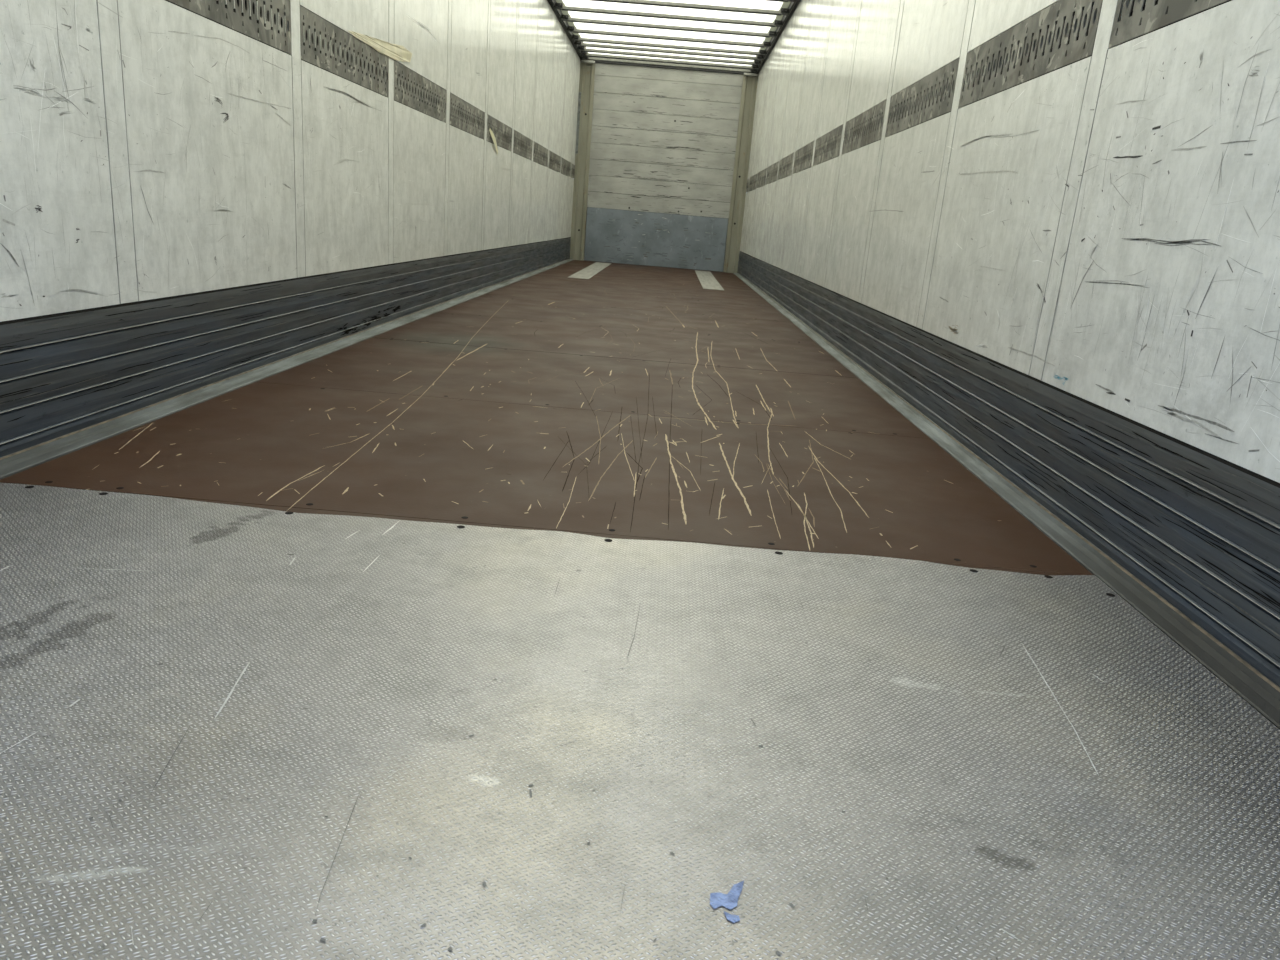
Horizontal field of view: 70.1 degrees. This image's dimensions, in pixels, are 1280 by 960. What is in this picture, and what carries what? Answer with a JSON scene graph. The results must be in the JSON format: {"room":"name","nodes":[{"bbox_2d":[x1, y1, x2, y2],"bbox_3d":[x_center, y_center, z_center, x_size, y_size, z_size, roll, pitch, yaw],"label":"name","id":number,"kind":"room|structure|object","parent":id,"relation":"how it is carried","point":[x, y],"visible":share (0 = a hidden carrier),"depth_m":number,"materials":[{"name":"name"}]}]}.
{"room":"cargo space","nodes":[
{"label":"cargo space","id":0,"kind":"room"},
{"bbox_2d":[0,0,580,321],"bbox_3d":[-1.185,-2.761,6.551,0.051,2.820,13.780,5,16,1],"label":"wall","id":1,"kind":"structure","parent":0,"point":[150,149],"depth_m":3.10,"materials":[{"name":"paint"}]},
{"bbox_2d":[167,0,291,54],"bbox_3d":[-1.311,-1.520,2.833,0.008,0.186,1.114,5,16,1],"label":"rail","id":2,"kind":"object","parent":1,"relation":"attached to","point":[218,13],"visible":1,"depth_m":3.08,"materials":[{"name":"metal"}]},
{"bbox_2d":[0,237,570,456],"bbox_3d":[-1.270,-1.573,6.890,0.035,0.297,13.780,5,16,1],"label":"baseboard","id":3,"kind":"structure","parent":1,"relation":"attached to","point":[64,373],"depth_m":2.84,"materials":[{"name":"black metal"}]},
{"bbox_2d":[0,258,572,479],"bbox_3d":[-1.241,-1.401,6.937,0.059,0.053,13.780,5,16,1],"label":"trim","id":4,"kind":"structure","parent":1,"relation":"attached to","point":[22,460],"depth_m":2.82,"materials":[{"name":"metal"}]},
{"bbox_2d":[300,6,388,96],"bbox_3d":[-1.270,-1.848,3.991,0.008,0.186,1.114,5,16,1],"label":"rail","id":5,"kind":"object","parent":1,"relation":"attached to","point":[342,69],"visible":1,"depth_m":3.88,"materials":[{"name":"metal"}]},
{"bbox_2d":[348,30,412,61],"bbox_3d":[-1.237,-2.102,4.398,0.003,0.096,1.008,5,16,1],"label":"tape","id":6,"kind":"object","parent":1,"relation":"attached to","point":[396,52],"visible":1,"depth_m":4.47,"materials":[{"name":"beige plastic"}]},
{"bbox_2d":[394,60,446,122],"bbox_3d":[-1.228,-2.175,5.150,0.008,0.186,1.114,5,16,1],"label":"rail","id":7,"kind":"object","parent":1,"relation":"attached to","point":[404,96],"visible":1,"depth_m":5.07,"materials":[{"name":"metal"}]},
{"bbox_2d":[449,93,484,138],"bbox_3d":[-1.187,-2.503,6.309,0.008,0.186,1.114,5,16,1],"label":"rail","id":8,"kind":"object","parent":1,"relation":"attached to","point":[475,121],"visible":1,"depth_m":6.24,"materials":[{"name":"metal"}]},
{"bbox_2d":[487,114,511,150],"bbox_3d":[-1.146,-2.831,7.468,0.008,0.186,1.114,5,16,1],"label":"rail","id":9,"kind":"object","parent":1,"relation":"attached to","point":[501,129],"visible":0.98,"depth_m":7.45,"materials":[{"name":"metal"}]},
{"bbox_2d":[489,129,497,154],"bbox_3d":[-1.149,-2.670,7.199,0.017,0.174,0.380,5,16,1],"label":"strap","id":10,"kind":"object","parent":9,"relation":"hanging from","point":[490,130],"visible":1,"depth_m":7.16,"materials":[{"name":"beige fabric"}]},
{"bbox_2d":[513,130,532,159],"bbox_3d":[-1.105,-3.159,8.627,0.008,0.186,1.114,5,16,1],"label":"rail","id":11,"kind":"object","parent":1,"relation":"attached to","point":[523,147],"visible":1,"depth_m":8.58,"materials":[{"name":"metal"}]},
{"bbox_2d":[533,142,547,166],"bbox_3d":[-1.063,-3.486,9.786,0.008,0.186,1.114,5,16,1],"label":"rail","id":12,"kind":"object","parent":1,"relation":"attached to","point":[540,154],"visible":1,"depth_m":9.74,"materials":[{"name":"metal"}]},
{"bbox_2d":[549,151,560,172],"bbox_3d":[-1.022,-3.814,10.944,0.008,0.186,1.114,5,16,1],"label":"rail","id":13,"kind":"object","parent":1,"relation":"attached to","point":[554,160],"visible":1,"depth_m":10.91,"materials":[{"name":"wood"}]},
{"bbox_2d":[547,0,584,59],"bbox_3d":[-1.047,-4.059,6.178,0.094,0.095,13.780,5,16,1],"label":"trim","id":14,"kind":"structure","parent":1,"relation":"attached to","point":[558,13],"depth_m":10.50,"materials":[{"name":"black metal"}]},
{"bbox_2d":[561,158,570,176],"bbox_3d":[-0.981,-4.142,12.103,0.008,0.186,1.114,5,16,1],"label":"rail","id":15,"kind":"object","parent":1,"relation":"attached to","point":[565,165],"visible":1,"depth_m":12.06,"materials":[{"name":"metal"}]},
{"bbox_2d":[571,164,574,178],"bbox_3d":[-0.950,-4.375,12.928,0.003,0.186,0.419,5,16,1],"label":"rail","id":16,"kind":"object","parent":1,"relation":"attached to","point":[573,166],"visible":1,"depth_m":12.91,"materials":[{"name":"metal"}]},
{"bbox_2d":[0,260,1092,574],"bbox_3d":[-0.037,-1.274,6.930,2.480,0.061,13.780,5,16,1],"label":"floor","id":17,"kind":"structure","parent":0,"point":[624,401],"depth_m":2.71,"materials":[{"name":"brown wood"}]},
{"bbox_2d":[570,60,595,260],"bbox_3d":[-0.829,-4.553,13.115,0.204,2.716,0.155,5,16,1],"label":"post","id":18,"kind":"object","parent":17,"relation":"on","point":[587,67],"visible":0.95,"depth_m":13.09,"materials":[{"name":"grey metal"}]},
{"bbox_2d":[568,262,610,278],"bbox_3d":[-0.591,-2.646,11.459,0.224,0.005,3.760,5,16,1],"label":"floor strip","id":19,"kind":"object","parent":17,"relation":"on","point":[590,271],"visible":1,"depth_m":10.99,"materials":[{"name":"grey metal"}]},
{"bbox_2d":[0,482,1279,959],"bbox_3d":[-0.241,0.336,1.120,2.356,0.005,1.715,5,16,1],"label":"plate","id":20,"kind":"object","parent":17,"relation":"on","point":[228,732],"visible":1,"depth_m":1.15,"materials":[{"name":"metal"}]},
{"bbox_2d":[695,270,723,289],"bbox_3d":[0.844,-2.525,11.443,0.224,0.005,3.760,5,16,1],"label":"floor strip","id":21,"kind":"object","parent":17,"relation":"on","point":[707,280],"visible":1,"depth_m":10.97,"materials":[{"name":"grey metal"}]},
{"bbox_2d":[723,73,757,272],"bbox_3d":[1.438,-4.360,13.089,0.204,2.716,0.155,5,16,1],"label":"post","id":22,"kind":"object","parent":17,"relation":"on","point":[749,85],"visible":0.99,"depth_m":13.06,"materials":[{"name":"grey metal"}]},
{"bbox_2d":[584,63,742,271],"bbox_3d":[0.311,-4.528,13.162,2.480,2.820,0.080,5,16,1],"label":"wall","id":23,"kind":"structure","parent":0,"point":[663,140],"depth_m":13.03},
{"bbox_2d":[584,207,727,271],"bbox_3d":[0.229,-3.530,13.403,2.064,0.761,0.012,5,16,1],"label":"panel","id":24,"kind":"object","parent":23,"relation":"attached to","point":[612,235],"visible":1,"depth_m":13.40,"materials":[{"name":"grey metal"}]},
{"bbox_2d":[585,57,749,74],"bbox_3d":[0.417,-5.821,12.777,2.400,0.112,0.110,5,16,1],"label":"trim","id":25,"kind":"structure","parent":23,"relation":"attached to","point":[595,57],"depth_m":12.73,"materials":[{"name":"grey metal"}]},
{"bbox_2d":[556,0,789,65],"bbox_3d":[0.184,-3.977,6.179,2.520,0.020,13.780,5,16,1],"label":"ceiling","id":26,"kind":"structure","parent":0,"point":[755,4],"depth_m":10.22,"materials":[{"name":"white"}]},
{"bbox_2d":[554,3,782,26],"bbox_3d":[0.299,-4.870,9.562,2.400,0.054,0.220,5,16,1],"label":"bow","id":27,"kind":"object","parent":26,"relation":"attached to","point":[777,23],"visible":0.98,"depth_m":9.54,"materials":[{"name":"metal"}]},
{"bbox_2d":[560,15,776,37],"bbox_3d":[0.318,-5.022,10.100,2.400,0.054,0.220,5,16,1],"label":"bow","id":28,"kind":"object","parent":26,"relation":"attached to","point":[563,17],"visible":0.98,"depth_m":10.08,"materials":[{"name":"metal"}]},
{"bbox_2d":[567,26,770,47],"bbox_3d":[0.339,-5.188,10.687,2.400,0.054,0.220,5,16,1],"label":"bow","id":29,"kind":"object","parent":26,"relation":"attached to","point":[570,28],"visible":1,"depth_m":10.66,"materials":[{"name":"metal"}]},
{"bbox_2d":[571,35,766,55],"bbox_3d":[0.357,-5.332,11.197,2.400,0.054,0.220,5,16,1],"label":"bow","id":30,"kind":"object","parent":26,"relation":"attached to","point":[574,37],"visible":0.98,"depth_m":11.17,"materials":[{"name":"metal"}]},
{"bbox_2d":[574,40,763,59],"bbox_3d":[0.368,-5.425,11.523,2.400,0.054,0.220,5,16,1],"label":"bow","id":31,"kind":"object","parent":26,"relation":"attached to","point":[579,43],"visible":0.88,"depth_m":11.50,"materials":[{"name":"metal"}]},
{"bbox_2d":[577,46,760,64],"bbox_3d":[0.381,-5.528,11.889,2.400,0.054,0.220,5,16,1],"label":"bow","id":32,"kind":"object","parent":26,"relation":"attached to","point":[580,48],"visible":0.94,"depth_m":11.87,"materials":[{"name":"metal"}]},
{"bbox_2d":[580,51,758,69],"bbox_3d":[0.393,-5.623,12.226,2.400,0.054,0.220,5,16,1],"label":"bow","id":33,"kind":"object","parent":26,"relation":"attached to","point":[752,67],"visible":0.87,"depth_m":12.20,"materials":[{"name":"metal"}]},
{"bbox_2d":[582,56,756,72],"bbox_3d":[0.404,-5.705,12.514,2.400,0.054,0.220,5,16,1],"label":"bow","id":34,"kind":"object","parent":26,"relation":"attached to","point":[583,57],"visible":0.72,"depth_m":12.49,"materials":[{"name":"metal"}]},
{"bbox_2d":[588,0,789,15],"bbox_3d":[0.279,-4.718,9.023,2.400,0.054,0.220,5,16,1],"label":"bow","id":35,"kind":"object","parent":26,"relation":"attached to","point":[784,11],"visible":0.98,"depth_m":9.00,"materials":[{"name":"metal"}]},
{"bbox_2d":[764,0,796,1],"bbox_3d":[0.260,-4.563,8.475,2.400,0.054,0.220,5,16,1],"label":"bow","id":36,"kind":"object","parent":26,"relation":"attached to","point":[764,0],"visible":1,"depth_m":8.47,"materials":[{"name":"metal"}]},
{"bbox_2d":[740,0,1279,482],"bbox_3d":[1.335,-2.547,6.521,0.051,2.820,13.780,5,16,1],"label":"wall","id":37,"kind":"structure","parent":0,"point":[1102,228],"depth_m":2.34,"materials":[{"name":"paint"}]},
{"bbox_2d":[749,174,756,190],"bbox_3d":[1.497,-3.931,12.075,0.011,0.186,1.114,5,16,1],"label":"rail","id":38,"kind":"object","parent":37,"relation":"attached to","point":[752,184],"visible":1,"depth_m":12.03,"materials":[{"name":"metal"}]},
{"bbox_2d":[756,168,766,188],"bbox_3d":[1.456,-3.603,10.916,0.011,0.186,1.114,5,16,1],"label":"rail","id":39,"kind":"object","parent":37,"relation":"attached to","point":[761,178],"visible":1,"depth_m":10.86,"materials":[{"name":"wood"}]},
{"bbox_2d":[766,161,778,184],"bbox_3d":[1.415,-3.276,9.757,0.011,0.186,1.114,5,16,1],"label":"rail","id":40,"kind":"object","parent":37,"relation":"attached to","point":[772,170],"visible":1,"depth_m":9.71,"materials":[{"name":"metal"}]},
{"bbox_2d":[756,0,800,73],"bbox_3d":[1.410,-3.851,6.150,0.094,0.095,13.780,5,16,1],"label":"trim","id":41,"kind":"structure","parent":37,"relation":"attached to","point":[792,7],"depth_m":9.92,"materials":[{"name":"black metal"}]},
{"bbox_2d":[777,153,793,179],"bbox_3d":[1.374,-2.948,8.598,0.011,0.186,1.114,5,16,1],"label":"rail","id":42,"kind":"object","parent":37,"relation":"attached to","point":[785,165],"visible":1,"depth_m":8.54,"materials":[{"name":"metal"}]},
{"bbox_2d":[793,141,813,173],"bbox_3d":[1.332,-2.620,7.439,0.011,0.186,1.114,5,16,1],"label":"rail","id":43,"kind":"object","parent":37,"relation":"attached to","point":[802,160],"visible":1,"depth_m":7.38,"materials":[{"name":"metal"}]},
{"bbox_2d":[813,125,842,165],"bbox_3d":[1.291,-2.293,6.280,0.011,0.186,1.114,5,16,1],"label":"rail","id":44,"kind":"object","parent":37,"relation":"attached to","point":[829,144],"visible":1,"depth_m":6.21,"materials":[{"name":"metal"}]},
{"bbox_2d":[842,99,886,153],"bbox_3d":[1.250,-1.965,5.122,0.011,0.186,1.114,5,16,1],"label":"rail","id":45,"kind":"object","parent":37,"relation":"attached to","point":[862,126],"visible":1,"depth_m":5.04,"materials":[{"name":"metal"}]},
{"bbox_2d":[885,58,959,136],"bbox_3d":[1.209,-1.637,3.963,0.011,0.186,1.114,5,16,1],"label":"rail","id":46,"kind":"object","parent":37,"relation":"attached to","point":[943,105],"visible":1,"depth_m":3.85,"materials":[{"name":"metal"}]},
{"bbox_2d":[734,272,1279,729],"bbox_3d":[1.171,-1.196,6.909,0.059,0.053,13.780,5,16,1],"label":"trim","id":47,"kind":"structure","parent":37,"relation":"attached to","point":[1241,677],"depth_m":1.97,"materials":[{"name":"metal"}]},
{"bbox_2d":[737,251,1279,686],"bbox_3d":[1.226,-1.361,6.861,0.035,0.297,13.780,5,16,1],"label":"baseboard","id":48,"kind":"structure","parent":37,"relation":"attached to","point":[1200,528],"depth_m":2.04,"materials":[{"name":"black metal"}]},
{"bbox_2d":[958,0,1102,107],"bbox_3d":[1.167,-1.310,2.804,0.011,0.186,1.114,5,16,1],"label":"rail","id":49,"kind":"object","parent":37,"relation":"attached to","point":[1075,51],"visible":1,"depth_m":2.69,"materials":[{"name":"metal"}]},
{"bbox_2d":[1108,0,1228,47],"bbox_3d":[1.126,-0.982,1.645,0.011,0.186,1.114,5,16,1],"label":"rail","id":50,"kind":"object","parent":37,"relation":"attached to","point":[1154,17],"visible":1,"depth_m":2.02,"materials":[{"name":"metal"}]}
]}

